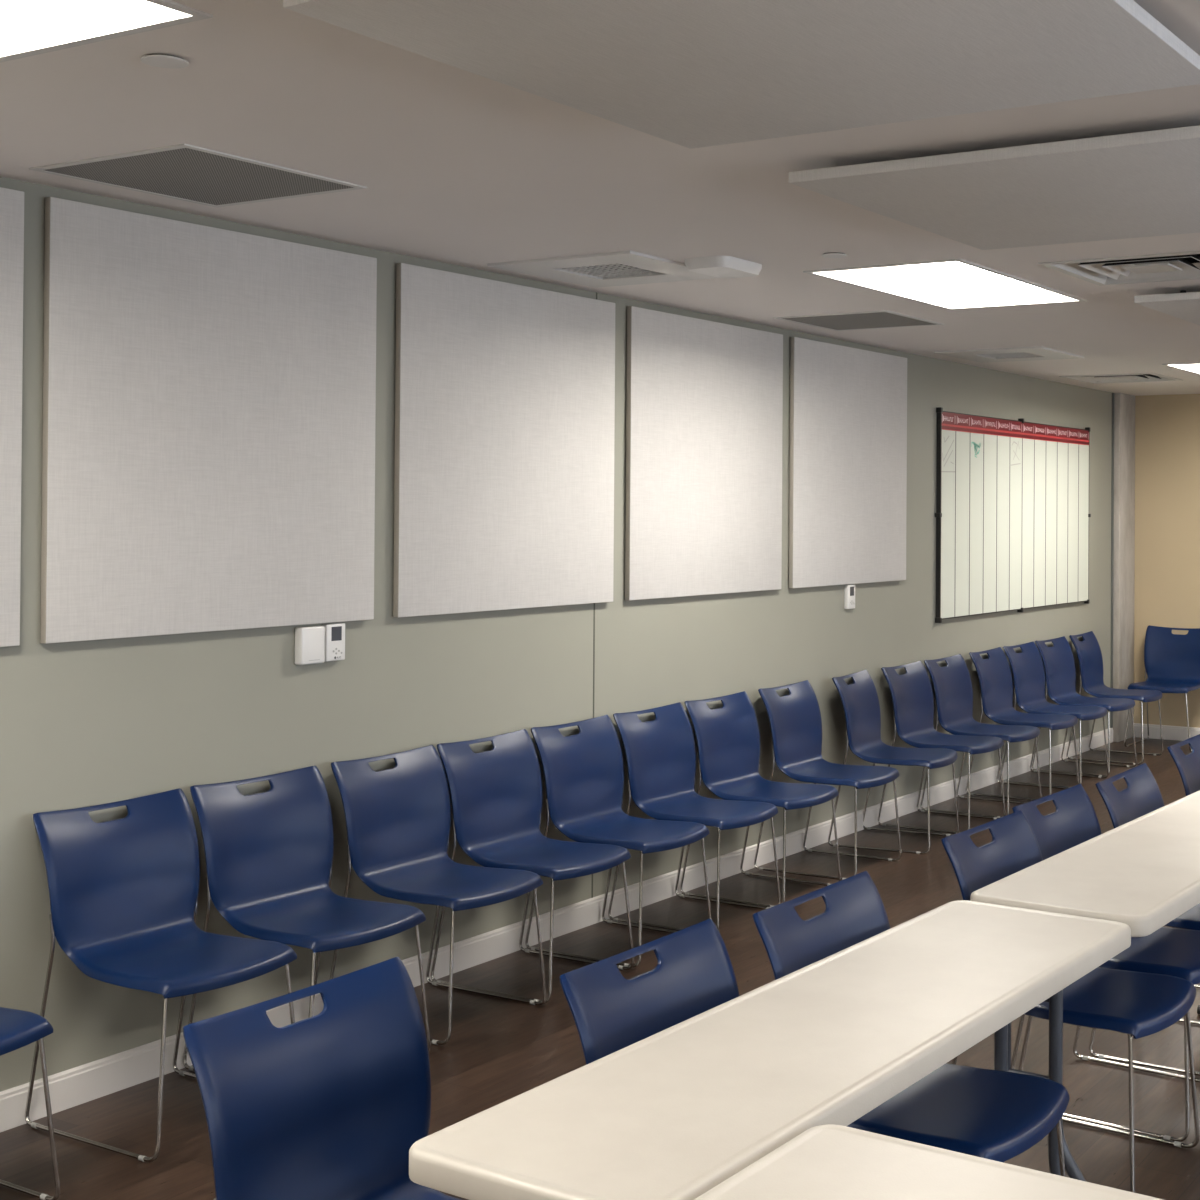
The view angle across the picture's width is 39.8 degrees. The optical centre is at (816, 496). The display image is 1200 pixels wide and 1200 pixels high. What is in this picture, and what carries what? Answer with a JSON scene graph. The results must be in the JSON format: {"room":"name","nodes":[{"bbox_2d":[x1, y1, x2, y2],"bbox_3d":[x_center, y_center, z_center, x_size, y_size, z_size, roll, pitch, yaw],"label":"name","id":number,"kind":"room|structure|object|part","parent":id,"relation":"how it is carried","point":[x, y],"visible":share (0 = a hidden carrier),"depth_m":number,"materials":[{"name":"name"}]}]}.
{"room":"community hall","nodes":[
{"label":"community hall","id":0,"kind":"room"},
{"bbox_2d":[0,177,1111,1091],"bbox_3d":[-1.459,0.436,5.771,0.150,2.548,15.270,0,-1,30],"label":"wall","id":1,"kind":"structure","parent":0,"point":[92,722],"depth_m":5.62,"materials":[{"name":"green paint"}]},
{"bbox_2d":[0,187,23,646],"bbox_3d":[-2.448,-0.217,3.861,0.029,1.220,1.220,0,-1,30],"label":"acoustic panel","id":2,"kind":"object","parent":1,"relation":"attached to","point":[11,201],"visible":1,"depth_m":4.35,"materials":[{"name":"fabric"}]},
{"bbox_2d":[41,197,376,643],"bbox_3d":[-1.804,-0.203,4.985,0.029,1.220,1.220,0,-1,30],"label":"acoustic panel","id":3,"kind":"object","parent":1,"relation":"attached to","point":[209,393],"visible":1,"depth_m":4.88,"materials":[{"name":"fabric"}]},
{"bbox_2d":[295,626,324,664],"bbox_3d":[-1.637,0.479,5.273,0.037,0.120,0.100,0,-1,30],"label":"box","id":4,"kind":"object","parent":1,"relation":"attached to","point":[310,640],"visible":1,"depth_m":5.25,"materials":[{"name":"white plastic"}]},
{"bbox_2d":[322,623,344,661],"bbox_3d":[-1.588,0.478,5.370,0.025,0.122,0.082,0,-1,30],"label":"thermostat","id":5,"kind":"object","parent":1,"relation":"attached to","point":[334,632],"visible":1,"depth_m":5.36,"materials":[{"name":"white plastic"}]},
{"bbox_2d":[393,263,614,617],"bbox_3d":[-1.140,-0.189,6.141,0.029,1.220,1.220,0,-1,30],"label":"acoustic panel","id":6,"kind":"object","parent":1,"relation":"attached to","point":[505,392],"visible":1,"depth_m":6.05,"materials":[{"name":"fabric"}]},
{"bbox_2d":[0,728,1112,1131],"bbox_3d":[-1.480,1.657,5.572,0.014,0.103,14.630,0,-1,30],"label":"baseboard","id":7,"kind":"structure","parent":1,"relation":"attached to","point":[75,1086],"depth_m":6.22,"materials":[{"name":"white paint"}]},
{"bbox_2d":[592,292,596,897],"bbox_3d":[-0.898,0.396,6.597,0.002,2.445,0.007,0,-1,30],"label":"trim","id":8,"kind":"structure","parent":1,"relation":"attached to","point":[596,292],"depth_m":6.59,"materials":[{"name":"grey"}]},
{"bbox_2d":[625,306,782,600],"bbox_3d":[-0.479,-0.174,7.294,0.029,1.220,1.220,0,-1,30],"label":"acoustic panel","id":9,"kind":"object","parent":1,"relation":"attached to","point":[704,398],"visible":1,"depth_m":7.21,"materials":[{"name":"fabric"}]},
{"bbox_2d":[789,337,906,587],"bbox_3d":[0.180,-0.160,8.444,0.029,1.220,1.220,0,-1,30],"label":"acoustic panel","id":10,"kind":"object","parent":1,"relation":"attached to","point":[848,462],"visible":1,"depth_m":8.37,"materials":[{"name":"fabric"}]},
{"bbox_2d":[844,584,854,608],"bbox_3d":[0.172,0.516,8.440,0.025,0.124,0.080,0,-1,30],"label":"thermostat","id":11,"kind":"object","parent":1,"relation":"attached to","point":[849,590],"visible":1,"depth_m":8.41,"materials":[{"name":"white plastic"}]},
{"bbox_2d":[935,407,1090,622],"bbox_3d":[1.300,0.118,10.397,0.034,1.234,2.456,0,-1,30],"label":"whiteboard","id":12,"kind":"object","parent":1,"relation":"attached to","point":[1012,515],"visible":1,"depth_m":10.24,"materials":[{"name":"white plastic"}]},
{"bbox_2d":[1110,393,1113,727],"bbox_3d":[2.159,0.462,11.919,0.010,2.445,0.025,0,-1,30],"label":"trim","id":13,"kind":"structure","parent":1,"relation":"attached to","point":[1112,461],"depth_m":11.91,"materials":[{"name":"grey"}]},
{"bbox_2d":[1113,393,1134,741],"bbox_3d":[2.269,0.516,12.065,0.055,2.548,0.340,0,-1,30],"label":"column","id":14,"kind":"structure","parent":1,"relation":"attached to","point":[1124,404],"depth_m":11.98,"materials":[{"name":"paint"}]},
{"bbox_2d":[0,0,1199,395],"bbox_3d":[2.171,-0.844,3.706,8.500,0.020,15.270,0,-1,30],"label":"ceiling","id":15,"kind":"structure","parent":0,"point":[456,166],"depth_m":4.21,"materials":[{"name":"paint"}]},
{"bbox_2d":[0,0,212,62],"bbox_3d":[-1.662,-0.935,2.535,0.633,0.144,1.243,0,-1,30],"label":"ceiling light","id":16,"kind":"object","parent":15,"relation":"hanging from","point":[28,28],"visible":0.97,"depth_m":3.06,"materials":[{"name":"white plastic"}]},
{"bbox_2d":[141,54,188,68],"bbox_3d":[-1.280,-0.857,3.206,0.088,0.007,0.088,0,-1,30],"label":"sprinkler cover","id":17,"kind":"object","parent":15,"relation":"hanging from","point":[156,60],"visible":1,"depth_m":3.20,"materials":[{"name":"white plastic"}]},
{"bbox_2d":[29,143,366,206],"bbox_3d":[-1.640,-0.850,4.358,0.600,0.004,0.600,0,-1,30],"label":"ceiling vent","id":18,"kind":"object","parent":15,"relation":"in","point":[184,172],"visible":1,"depth_m":4.32,"materials":[{"name":"grey metal"}]},
{"bbox_2d":[487,250,717,287],"bbox_3d":[-0.748,-0.917,5.963,0.630,0.190,0.630,0,-1,30],"label":"ceiling vent","id":19,"kind":"object","parent":15,"relation":"in","point":[625,262],"visible":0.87,"depth_m":5.93,"materials":[{"name":"white metal"}]},
{"bbox_2d":[685,255,761,277],"bbox_3d":[-0.329,-0.812,5.779,0.188,0.038,0.274,0,-1,30],"label":"ceiling sensor","id":20,"kind":"object","parent":15,"relation":"hanging from","point":[719,266],"visible":1,"depth_m":5.70,"materials":[{"name":"white plastic"}]},
{"bbox_2d":[283,0,1199,148],"bbox_3d":[-0.059,-0.827,2.903,1.210,0.057,1.190,0,-1,30],"label":"ceiling panel","id":21,"kind":"object","parent":15,"relation":"hanging from","point":[691,74],"visible":1,"depth_m":2.94,"materials":[{"name":"grey fabric"}]},
{"bbox_2d":[821,252,846,257],"bbox_3d":[0.061,-0.827,5.584,0.088,0.007,0.088,0,-1,30],"label":"sprinkler cover","id":22,"kind":"object","parent":15,"relation":"hanging from","point":[831,254],"visible":1,"depth_m":5.57,"materials":[{"name":"white plastic"}]},
{"bbox_2d":[774,310,943,330],"bbox_3d":[0.201,-0.810,7.527,0.580,0.004,0.580,0,-1,30],"label":"ceiling vent","id":23,"kind":"object","parent":15,"relation":"in","point":[870,319],"visible":1,"depth_m":7.50,"materials":[{"name":"grey metal"}]},
{"bbox_2d":[803,259,1086,309],"bbox_3d":[0.534,-0.887,6.365,0.633,0.144,1.243,0,-1,30],"label":"ceiling light","id":24,"kind":"object","parent":15,"relation":"hanging from","point":[951,284],"visible":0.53,"depth_m":6.62,"materials":[{"name":"white plastic"}]},
{"bbox_2d":[789,125,1199,249],"bbox_3d":[0.749,-0.809,4.313,1.210,0.057,1.190,0,-1,30],"label":"ceiling panel","id":25,"kind":"object","parent":15,"relation":"hanging from","point":[1147,183],"visible":1,"depth_m":4.16,"materials":[{"name":"grey fabric"}]},
{"bbox_2d":[934,346,1083,362],"bbox_3d":[1.075,-0.878,9.061,0.630,0.190,0.630,0,-1,30],"label":"ceiling vent","id":26,"kind":"object","parent":15,"relation":"in","point":[1019,353],"visible":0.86,"depth_m":9.03,"materials":[{"name":"white metal"}]},
{"bbox_2d":[1038,251,1199,285],"bbox_3d":[1.206,-0.923,5.862,0.624,0.216,0.624,0,-1,30],"label":"ceiling vent","id":27,"kind":"object","parent":15,"relation":"in","point":[1177,266],"visible":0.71,"depth_m":5.92,"materials":[{"name":"white metal"}]},
{"bbox_3d":[1.205,-0.820,5.862,0.170,0.006,0.170,0,-1,30],"label":"plate","id":28,"kind":"part","parent":27,"relation":"part of","materials":[{"name":"white metal"}]},
{"bbox_2d":[1059,373,1182,383],"bbox_3d":[1.986,-0.875,10.620,0.624,0.216,0.624,0,-1,30],"label":"ceiling vent","id":29,"kind":"object","parent":15,"relation":"in","point":[1133,377],"visible":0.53,"depth_m":10.68,"materials":[{"name":"white metal"}]},
{"bbox_3d":[1.985,-0.772,10.619,0.170,0.006,0.170,0,-1,30],"label":"plate","id":30,"kind":"part","parent":29,"relation":"part of","materials":[{"name":"white metal"}]},
{"bbox_2d":[1134,290,1199,324],"bbox_3d":[2.063,-0.780,6.603,1.210,0.057,1.190,0,-1,30],"label":"ceiling panel","id":31,"kind":"object","parent":15,"relation":"hanging from","point":[1183,305],"visible":1,"depth_m":6.43,"materials":[{"name":"grey fabric"}]},
{"bbox_2d":[1162,363,1199,374],"bbox_3d":[2.619,-0.842,10.000,0.633,0.144,1.243,0,-1,30],"label":"ceiling light","id":32,"kind":"object","parent":15,"relation":"hanging from","point":[1189,367],"visible":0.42,"depth_m":9.97,"materials":[{"name":"white plastic"}]},
{"bbox_2d":[0,737,1199,1199],"bbox_3d":[2.155,1.764,3.682,8.500,0.100,15.270,0,-1,30],"label":"floor","id":33,"kind":"structure","parent":0,"point":[498,1050],"depth_m":5.05,"materials":[{"name":"brown wood"}]},
{"bbox_2d":[0,1007,59,1199],"bbox_3d":[-2.145,1.268,3.821,0.567,0.841,0.490,0,-1,30],"label":"chair","id":34,"kind":"object","parent":33,"relation":"on","point":[18,1028],"visible":1,"depth_m":3.88,"materials":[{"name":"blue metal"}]},
{"bbox_2d":[25,788,296,1161],"bbox_3d":[-1.771,1.276,4.472,0.567,0.841,0.490,0,-1,30],"label":"chair","id":35,"kind":"object","parent":33,"relation":"on","point":[123,892],"visible":0.96,"depth_m":4.50,"materials":[{"name":"blue plastic"}]},
{"bbox_3d":[-1.886,1.404,4.291,0.536,0.576,0.061,0,-1,30],"label":"sled frame","id":36,"kind":"part","parent":35,"relation":"part of","materials":[{"name":"silver metal"}]},
{"bbox_3d":[-1.675,1.409,4.660,0.536,0.576,0.060,0,-1,30],"label":"sled frame","id":37,"kind":"part","parent":35,"relation":"part of","materials":[{"name":"silver metal"}]},
{"bbox_2d":[183,765,429,1071],"bbox_3d":[-1.519,1.281,4.913,0.567,0.841,0.490,0,-1,31],"label":"chair","id":38,"kind":"object","parent":33,"relation":"on","point":[269,854],"visible":0.99,"depth_m":4.95,"materials":[{"name":"blue plastic"}]},
{"bbox_3d":[-1.638,1.409,4.735,0.536,0.576,0.061,0,-1,31],"label":"sled frame","id":39,"kind":"part","parent":38,"relation":"part of","materials":[{"name":"silver metal"}]},
{"bbox_3d":[-1.417,1.414,5.098,0.536,0.576,0.060,0,-1,31],"label":"sled frame","id":40,"kind":"part","parent":38,"relation":"part of","materials":[{"name":"silver metal"}]},
{"bbox_2d":[183,957,461,1199],"bbox_3d":[-0.672,1.266,2.681,0.567,0.841,0.490,0,-1,30],"label":"chair","id":41,"kind":"object","parent":33,"relation":"on","point":[332,1104],"visible":0.88,"depth_m":2.79,"materials":[{"name":"blue plastic"}]},
{"bbox_2d":[329,745,546,1044],"bbox_3d":[-1.243,1.287,5.394,0.567,0.841,0.490,0,-1,29],"label":"chair","id":42,"kind":"object","parent":33,"relation":"on","point":[397,818],"visible":0.97,"depth_m":5.43,"materials":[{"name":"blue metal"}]},
{"bbox_3d":[-1.356,1.415,5.212,0.536,0.576,0.061,0,-1,29],"label":"sled frame","id":43,"kind":"part","parent":42,"relation":"part of","materials":[{"name":"silver metal"}]},
{"bbox_3d":[-1.148,1.420,5.583,0.536,0.576,0.060,0,-1,29],"label":"sled frame","id":44,"kind":"part","parent":42,"relation":"part of","materials":[{"name":"silver metal"}]},
{"bbox_2d":[431,729,633,1003],"bbox_3d":[-0.997,1.293,5.822,0.567,0.841,0.490,0,-1,30],"label":"chair","id":45,"kind":"object","parent":33,"relation":"on","point":[496,793],"visible":0.99,"depth_m":5.86,"materials":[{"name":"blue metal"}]},
{"bbox_3d":[-1.112,1.421,5.641,0.536,0.576,0.061,0,-1,30],"label":"sled frame","id":46,"kind":"part","parent":45,"relation":"part of","materials":[{"name":"silver metal"}]},
{"bbox_3d":[-0.901,1.425,6.010,0.536,0.576,0.060,0,-1,30],"label":"sled frame","id":47,"kind":"part","parent":45,"relation":"part of","materials":[{"name":"silver metal"}]},
{"bbox_2d":[525,715,710,967],"bbox_3d":[-0.744,1.298,6.264,0.567,0.841,0.490,0,-1,30],"label":"chair","id":48,"kind":"object","parent":33,"relation":"on","point":[584,771],"visible":0.99,"depth_m":6.30,"materials":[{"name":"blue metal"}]},
{"bbox_3d":[-0.859,1.426,6.083,0.536,0.576,0.061,0,-1,30],"label":"sled frame","id":49,"kind":"part","parent":48,"relation":"part of","materials":[{"name":"silver metal"}]},
{"bbox_3d":[-0.647,1.431,6.452,0.536,0.576,0.060,0,-1,30],"label":"sled frame","id":50,"kind":"part","parent":48,"relation":"part of","materials":[{"name":"silver metal"}]},
{"bbox_2d":[559,919,739,1064],"bbox_3d":[-0.117,1.272,2.976,0.567,0.841,0.490,0,-1,30],"label":"chair","id":51,"kind":"object","parent":33,"relation":"on","point":[693,975],"visible":0.29,"depth_m":3.10,"materials":[{"name":"blue plastic"}]},
{"bbox_2d":[608,702,780,930],"bbox_3d":[-0.487,1.304,6.712,0.567,0.841,0.490,0,-1,30],"label":"chair","id":52,"kind":"object","parent":33,"relation":"on","point":[660,752],"visible":0.95,"depth_m":6.76,"materials":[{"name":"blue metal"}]},
{"bbox_3d":[-0.602,1.432,6.531,0.536,0.576,0.061,0,-1,30],"label":"sled frame","id":53,"kind":"part","parent":52,"relation":"part of","materials":[{"name":"silver metal"}]},
{"bbox_3d":[-0.390,1.437,6.900,0.536,0.576,0.060,0,-1,30],"label":"sled frame","id":54,"kind":"part","parent":52,"relation":"part of","materials":[{"name":"silver metal"}]},
{"bbox_2d":[680,691,840,906],"bbox_3d":[-0.232,1.309,7.157,0.567,0.841,0.490,0,-1,31],"label":"chair","id":55,"kind":"object","parent":33,"relation":"on","point":[728,737],"visible":0.94,"depth_m":7.20,"materials":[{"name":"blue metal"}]},
{"bbox_3d":[-0.350,1.438,6.978,0.536,0.576,0.061,0,-1,31],"label":"sled frame","id":56,"kind":"part","parent":55,"relation":"part of","materials":[{"name":"silver metal"}]},
{"bbox_3d":[-0.132,1.442,7.343,0.536,0.576,0.060,0,-1,31],"label":"sled frame","id":57,"kind":"part","parent":55,"relation":"part of","materials":[{"name":"silver metal"}]},
{"bbox_2d":[409,900,1130,1199],"bbox_3d":[0.054,1.326,3.038,0.457,0.736,1.830,0,-1,31],"label":"folding table","id":58,"kind":"object","parent":33,"relation":"on","point":[678,1111],"visible":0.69,"depth_m":2.77,"materials":[{"name":"white plastic"}]},
{"bbox_3d":[0.387,1.364,3.807,0.125,0.661,0.031,0,-1,31],"label":"leg","id":59,"kind":"part","parent":58,"relation":"part of","materials":[{"name":"grey metal"}]},
{"bbox_3d":[0.583,1.364,3.688,0.125,0.661,0.031,0,-1,31],"label":"leg","id":60,"kind":"part","parent":58,"relation":"part of","materials":[{"name":"grey metal"}]},
{"bbox_2d":[754,680,901,879],"bbox_3d":[0.067,1.316,7.678,0.567,0.841,0.490,0,-1,28],"label":"chair","id":61,"kind":"object","parent":33,"relation":"on","point":[795,720],"visible":0.98,"depth_m":7.71,"materials":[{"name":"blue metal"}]},
{"bbox_3d":[-0.043,1.444,7.494,0.536,0.576,0.061,0,-1,28],"label":"sled frame","id":62,"kind":"part","parent":61,"relation":"part of","materials":[{"name":"silver metal"}]},
{"bbox_3d":[0.159,1.449,7.869,0.536,0.576,0.060,0,-1,28],"label":"sled frame","id":63,"kind":"part","parent":61,"relation":"part of","materials":[{"name":"silver metal"}]},
{"bbox_2d":[828,669,958,853],"bbox_3d":[0.405,1.323,8.252,0.567,0.841,0.490,0,-1,22],"label":"chair","id":64,"kind":"object","parent":33,"relation":"on","point":[860,700],"visible":0.99,"depth_m":8.27,"materials":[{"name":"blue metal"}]},
{"bbox_3d":[0.315,1.451,8.058,0.536,0.576,0.061,0,-1,22],"label":"sled frame","id":65,"kind":"part","parent":64,"relation":"part of","materials":[{"name":"silver metal"}]},
{"bbox_3d":[0.476,1.456,8.451,0.536,0.576,0.060,0,-1,22],"label":"sled frame","id":66,"kind":"part","parent":64,"relation":"part of","materials":[{"name":"silver metal"}]},
{"bbox_2d":[752,871,1069,1176],"bbox_3d":[0.210,1.278,3.425,0.567,0.841,0.490,0,-1,31],"label":"chair","id":67,"kind":"object","parent":33,"relation":"on","point":[995,1115],"visible":0.52,"depth_m":3.40,"materials":[{"name":"blue plastic"}]},
{"bbox_3d":[0.310,1.411,3.611,0.536,0.576,0.060,0,-1,31],"label":"sled frame","id":68,"kind":"part","parent":67,"relation":"part of","materials":[{"name":"silver metal"}]},
{"bbox_2d":[694,1124,1163,1199],"bbox_3d":[0.670,1.319,1.833,1.830,0.736,0.457,0,-1,31],"label":"folding table","id":69,"kind":"object","parent":33,"relation":"on","point":[829,1161],"visible":1,"depth_m":2.28,"materials":[{"name":"white plastic"}]},
{"bbox_2d":[877,661,1005,833],"bbox_3d":[0.684,1.329,8.754,0.567,0.841,0.490,0,-1,29],"label":"chair","id":70,"kind":"object","parent":33,"relation":"on","point":[911,692],"visible":0.98,"depth_m":8.79,"materials":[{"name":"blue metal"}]},
{"bbox_3d":[0.571,1.458,8.571,0.536,0.576,0.061,0,-1,29],"label":"sled frame","id":71,"kind":"part","parent":70,"relation":"part of","materials":[{"name":"silver metal"}]},
{"bbox_3d":[0.779,1.462,8.942,0.536,0.576,0.060,0,-1,29],"label":"sled frame","id":72,"kind":"part","parent":70,"relation":"part of","materials":[{"name":"silver metal"}]},
{"bbox_2d":[920,654,1041,817],"bbox_3d":[0.941,1.335,9.202,0.567,0.841,0.490,0,-1,30],"label":"chair","id":73,"kind":"object","parent":33,"relation":"on","point":[952,683],"visible":0.96,"depth_m":9.25,"materials":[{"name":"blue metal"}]},
{"bbox_3d":[0.826,1.463,9.021,0.536,0.576,0.061,0,-1,30],"label":"sled frame","id":74,"kind":"part","parent":73,"relation":"part of","materials":[{"name":"silver metal"}]},
{"bbox_3d":[1.038,1.468,9.390,0.536,0.576,0.060,0,-1,30],"label":"sled frame","id":75,"kind":"part","parent":73,"relation":"part of","materials":[{"name":"silver metal"}]},
{"bbox_2d":[966,647,1078,801],"bbox_3d":[1.240,1.342,9.723,0.567,0.841,0.490,0,-1,29],"label":"chair","id":76,"kind":"object","parent":33,"relation":"on","point":[994,672],"visible":0.95,"depth_m":9.76,"materials":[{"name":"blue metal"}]},
{"bbox_3d":[1.128,1.470,9.540,0.536,0.576,0.061,0,-1,29],"label":"sled frame","id":77,"kind":"part","parent":76,"relation":"part of","materials":[{"name":"silver metal"}]},
{"bbox_3d":[1.333,1.474,9.913,0.536,0.576,0.060,0,-1,29],"label":"sled frame","id":78,"kind":"part","parent":76,"relation":"part of","materials":[{"name":"silver metal"}]},
{"bbox_2d":[1000,641,1108,787],"bbox_3d":[1.493,1.347,10.165,0.567,0.841,0.490,0,-1,30],"label":"chair","id":79,"kind":"object","parent":33,"relation":"on","point":[1027,666],"visible":0.94,"depth_m":10.22,"materials":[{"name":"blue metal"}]},
{"bbox_3d":[1.377,1.475,9.985,0.536,0.576,0.061,0,-1,30],"label":"sled frame","id":80,"kind":"part","parent":79,"relation":"part of","materials":[{"name":"silver metal"}]},
{"bbox_3d":[1.591,1.480,10.352,0.536,0.576,0.060,0,-1,30],"label":"sled frame","id":81,"kind":"part","parent":79,"relation":"part of","materials":[{"name":"silver metal"}]},
{"bbox_2d":[941,810,1199,1192],"bbox_3d":[0.660,1.288,4.205,0.567,0.841,0.490,0,-1,32],"label":"chair","id":82,"kind":"object","parent":33,"relation":"on","point":[1137,1004],"visible":0.63,"depth_m":4.19,"materials":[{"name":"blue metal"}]},
{"bbox_3d":[0.538,1.417,4.028,0.536,0.576,0.061,0,-1,32],"label":"sled frame","id":83,"kind":"part","parent":82,"relation":"part of","materials":[{"name":"silver metal"}]},
{"bbox_3d":[0.763,1.421,4.389,0.536,0.576,0.060,0,-1,32],"label":"sled frame","id":84,"kind":"part","parent":82,"relation":"part of","materials":[{"name":"silver metal"}]},
{"bbox_2d":[1032,636,1136,776],"bbox_3d":[1.754,1.353,10.620,0.567,0.841,0.490,0,-1,32],"label":"chair","id":85,"kind":"object","parent":33,"relation":"on","point":[1058,660],"visible":0.94,"depth_m":10.67,"materials":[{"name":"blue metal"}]},
{"bbox_3d":[1.633,1.481,10.443,0.536,0.576,0.061,0,-1,32],"label":"sled frame","id":86,"kind":"part","parent":85,"relation":"part of","materials":[{"name":"silver metal"}]},
{"bbox_3d":[1.857,1.486,10.805,0.536,0.576,0.060,0,-1,32],"label":"sled frame","id":87,"kind":"part","parent":85,"relation":"part of","materials":[{"name":"silver metal"}]},
{"bbox_2d":[970,790,1199,1181],"bbox_3d":[1.001,1.346,4.654,0.519,0.736,1.830,0,-1,31],"label":"folding table","id":88,"kind":"object","parent":33,"relation":"on","point":[1142,873],"visible":0.52,"depth_m":4.16,"materials":[{"name":"white plastic"}]},
{"bbox_3d":[0.420,1.366,4.024,0.125,0.661,0.031,0,-1,31],"label":"leg","id":89,"kind":"part","parent":88,"relation":"part of","materials":[{"name":"grey metal"}]},
{"bbox_3d":[0.617,1.367,3.904,0.125,0.661,0.031,0,-1,31],"label":"leg","id":90,"kind":"part","parent":88,"relation":"part of","materials":[{"name":"grey metal"}]},
{"bbox_2d":[1011,784,1199,1141],"bbox_3d":[0.894,1.294,4.651,0.567,0.841,0.490,0,-1,32],"label":"chair","id":91,"kind":"object","parent":33,"relation":"on","point":[1166,951],"visible":0.42,"depth_m":4.66,"materials":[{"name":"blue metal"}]},
{"bbox_3d":[0.772,1.422,4.474,0.536,0.576,0.061,0,-1,32],"label":"sled frame","id":92,"kind":"part","parent":91,"relation":"part of","materials":[{"name":"silver metal"}]},
{"bbox_3d":[0.999,1.427,4.834,0.536,0.576,0.060,0,-1,32],"label":"sled frame","id":93,"kind":"part","parent":91,"relation":"part of","materials":[{"name":"silver metal"}]},
{"bbox_2d":[1066,631,1163,764],"bbox_3d":[2.048,1.359,11.133,0.567,0.841,0.490,0,-1,28],"label":"chair","id":94,"kind":"object","parent":33,"relation":"on","point":[1089,653],"visible":0.99,"depth_m":11.16,"materials":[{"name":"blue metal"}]},
{"bbox_3d":[1.940,1.488,10.948,0.536,0.576,0.061,0,-1,28],"label":"sled frame","id":95,"kind":"part","parent":94,"relation":"part of","materials":[{"name":"silver metal"}]},
{"bbox_3d":[2.138,1.492,11.324,0.536,0.576,0.060,0,-1,28],"label":"sled frame","id":96,"kind":"part","parent":94,"relation":"part of","materials":[{"name":"silver metal"}]},
{"bbox_2d":[1089,763,1199,1075],"bbox_3d":[1.196,1.300,5.083,0.567,0.841,0.490,0,-1,29],"label":"chair","id":97,"kind":"object","parent":33,"relation":"on","point":[1142,795],"visible":0.38,"depth_m":5.14,"materials":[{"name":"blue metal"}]},
{"bbox_3d":[1.082,1.428,4.901,0.536,0.576,0.061,0,-1,29],"label":"sled frame","id":98,"kind":"part","parent":97,"relation":"part of","materials":[{"name":"silver metal"}]},
{"bbox_3d":[1.290,1.432,5.271,0.536,0.576,0.060,0,-1,29],"label":"sled frame","id":99,"kind":"part","parent":97,"relation":"part of","materials":[{"name":"silver metal"}]},
{"bbox_2d":[1124,625,1199,751],"bbox_3d":[2.526,1.367,11.716,0.490,0.841,0.567,0,-1,30],"label":"chair","id":100,"kind":"object","parent":33,"relation":"on","point":[1171,661],"visible":0.98,"depth_m":11.88,"materials":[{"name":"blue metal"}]},
{"bbox_3d":[2.345,1.498,11.829,0.061,0.576,0.536,0,-1,30],"label":"sled frame","id":101,"kind":"part","parent":100,"relation":"part of","materials":[{"name":"silver metal"}]},
{"bbox_3d":[2.714,1.498,11.617,0.060,0.576,0.536,0,-1,30],"label":"sled frame","id":102,"kind":"part","parent":100,"relation":"part of","materials":[{"name":"silver metal"}]},
{"bbox_2d":[1167,734,1199,987],"bbox_3d":[1.585,1.309,5.873,0.567,0.841,0.490,0,-1,29],"label":"chair","id":103,"kind":"object","parent":33,"relation":"on","point":[1188,766],"visible":0.56,"depth_m":5.91,"materials":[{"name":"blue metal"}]},
{"bbox_2d":[1134,394,1199,727],"bbox_3d":[5.923,0.522,10.252,8.200,2.548,0.150,0,-1,30],"label":"wall","id":104,"kind":"structure","parent":0,"point":[1167,427],"depth_m":12.08,"materials":[{"name":"beige paint"}]},
{"bbox_2d":[1134,723,1199,740],"bbox_3d":[5.899,1.744,10.156,8.145,0.103,0.014,0,-1,30],"label":"baseboard","id":105,"kind":"structure","parent":104,"relation":"attached to","point":[1180,733],"depth_m":12.05,"materials":[{"name":"white paint"}]}
]}

